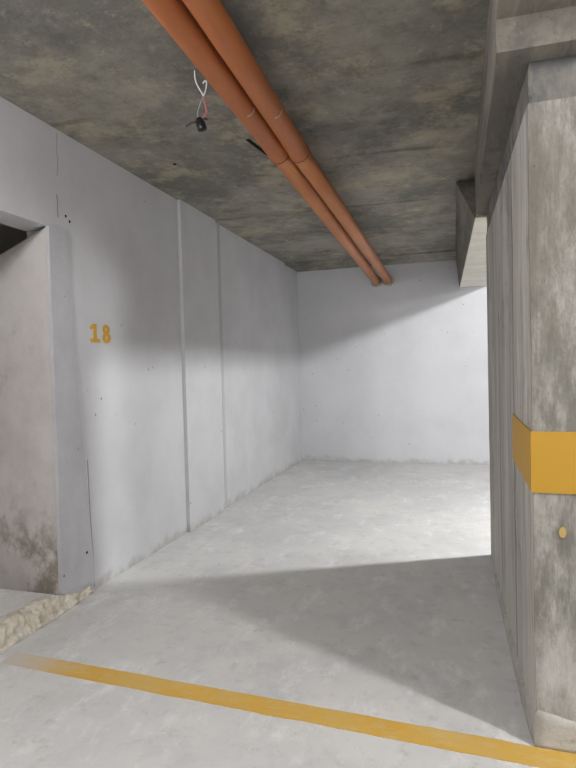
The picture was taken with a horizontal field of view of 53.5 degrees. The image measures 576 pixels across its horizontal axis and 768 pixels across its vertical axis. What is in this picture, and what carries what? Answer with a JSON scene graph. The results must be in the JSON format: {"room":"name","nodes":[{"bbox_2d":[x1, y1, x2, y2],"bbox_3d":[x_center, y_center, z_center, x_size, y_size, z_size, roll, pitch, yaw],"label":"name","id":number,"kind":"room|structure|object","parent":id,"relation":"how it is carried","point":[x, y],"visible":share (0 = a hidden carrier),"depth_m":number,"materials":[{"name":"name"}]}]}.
{"room":"parking garage","nodes":[
{"label":"parking garage","id":0,"kind":"room"},
{"bbox_2d":[0,223,26,254],"bbox_3d":[-2.622,-1.226,3.314,1.932,0.100,4.250,-1,2,16],"label":"ceiling","id":1,"kind":"structure","parent":0,"point":[10,237],"depth_m":4.76,"materials":[{"name":"concrete"}]},
{"bbox_2d":[0,228,61,594],"bbox_3d":[-2.076,0.218,3.842,1.718,2.258,0.106,0,2,32],"label":"wall","id":2,"kind":"structure","parent":0,"point":[28,531],"depth_m":3.48,"materials":[{"name":"paint"}]},
{"bbox_2d":[0,96,301,593],"bbox_3d":[-1.655,-0.064,2.731,0.216,2.861,12.303,-1,2,16],"label":"wall","id":3,"kind":"structure","parent":0,"point":[112,255],"depth_m":4.10,"materials":[{"name":"white paint"}]},
{"bbox_2d":[90,324,110,342],"bbox_3d":[-1.247,-0.335,3.798,0.005,0.126,0.225,-1,2,16],"label":"number","id":4,"kind":"object","parent":3,"relation":"attached to","point":[94,326],"visible":1,"depth_m":3.82,"materials":[{"name":"yellow paint"}]},
{"bbox_2d":[177,200,223,531],"bbox_3d":[-0.793,-0.156,5.268,0.033,2.861,0.740,-1,2,16],"label":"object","id":5,"kind":"structure","parent":3,"relation":"attached to","point":[196,230],"depth_m":5.19,"materials":[{"name":"white paint"}]},
{"bbox_2d":[0,0,488,262],"bbox_3d":[0.665,-1.632,1.991,9.400,0.204,12.703,-1,2,16],"label":"ceiling","id":6,"kind":"structure","parent":0,"point":[384,96],"depth_m":3.13,"materials":[{"name":"concrete"}]},
{"bbox_2d":[185,70,207,131],"bbox_3d":[-0.452,-1.391,2.807,0.115,0.295,0.048,-2,2,-7],"label":"socket","id":7,"kind":"object","parent":6,"relation":"hanging from","point":[200,123],"visible":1,"depth_m":2.80,"materials":[{"name":"black plastic"}]},
{"bbox_2d":[196,117,206,131],"bbox_3d":[-0.426,-1.279,2.813,0.053,0.070,0.050,-1,2,16],"label":"socket","id":8,"kind":"object","parent":7,"relation":"attached to","point":[200,123],"depth_m":2.80,"materials":[{"name":"black plastic"}]},
{"bbox_2d":[142,0,381,287],"bbox_3d":[-0.401,-1.346,2.379,0.196,0.324,12.225,-1,2,16],"label":"drain pipe","id":9,"kind":"object","parent":6,"relation":"attached to","point":[174,16],"visible":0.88,"depth_m":2.73,"materials":[{"name":"brown plastic"}]},
{"bbox_2d":[182,0,393,285],"bbox_3d":[-0.265,-1.353,2.338,0.177,0.317,12.224,-1,2,16],"label":"drain pipe","id":10,"kind":"object","parent":6,"relation":"attached to","point":[212,16],"visible":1,"depth_m":2.78,"materials":[{"name":"brown plastic"}]},
{"bbox_2d":[0,460,537,767],"bbox_3d":[0.647,1.426,2.104,9.200,0.200,12.303,-1,2,16],"label":"floor","id":11,"kind":"structure","parent":0,"point":[364,588],"depth_m":2.96,"materials":[{"name":"grey concrete"}]},
{"bbox_2d":[0,586,94,653],"bbox_3d":[-2.611,1.334,2.660,2.139,0.120,2.731,-1,2,16],"label":"ledge","id":12,"kind":"object","parent":11,"relation":"on","point":[22,613],"visible":1,"depth_m":3.21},
{"bbox_2d":[0,652,575,767],"bbox_3d":[-0.032,1.337,2.350,2.890,0.004,0.120,-1,2,20],"label":"floor line","id":13,"kind":"object","parent":11,"relation":"on","point":[497,749],"visible":1,"depth_m":2.30,"materials":[{"name":"yellow paint"}]},
{"bbox_2d":[486,55,575,753],"bbox_3d":[1.384,0.050,3.026,0.514,2.462,2.190,-1,2,16],"label":"concrete pillar","id":14,"kind":"structure","parent":11,"relation":"on","point":[531,234],"depth_m":2.06,"materials":[{"name":"grey concrete"}]},
{"bbox_2d":[456,0,575,286],"bbox_3d":[1.111,-1.339,1.868,1.090,0.406,12.306,-1,2,16],"label":"concrete beam","id":15,"kind":"structure","parent":14,"relation":"on","point":[519,33],"depth_m":2.30,"materials":[{"name":"grey concrete"}]},
{"bbox_2d":[297,260,489,464],"bbox_3d":[2.381,-0.214,8.056,9.200,3.061,0.200,-1,2,16],"label":"wall","id":16,"kind":"structure","parent":0,"point":[397,372],"depth_m":8.20,"materials":[{"name":"white paint"}]},
{"bbox_2d":[285,250,455,271],"bbox_3d":[3.341,-1.742,7.279,6.868,0.032,0.643,-1,2,16],"label":"trim","id":17,"kind":"structure","parent":16,"relation":"attached to","point":[445,255],"depth_m":7.85,"materials":[{"name":"concrete"}]}
]}

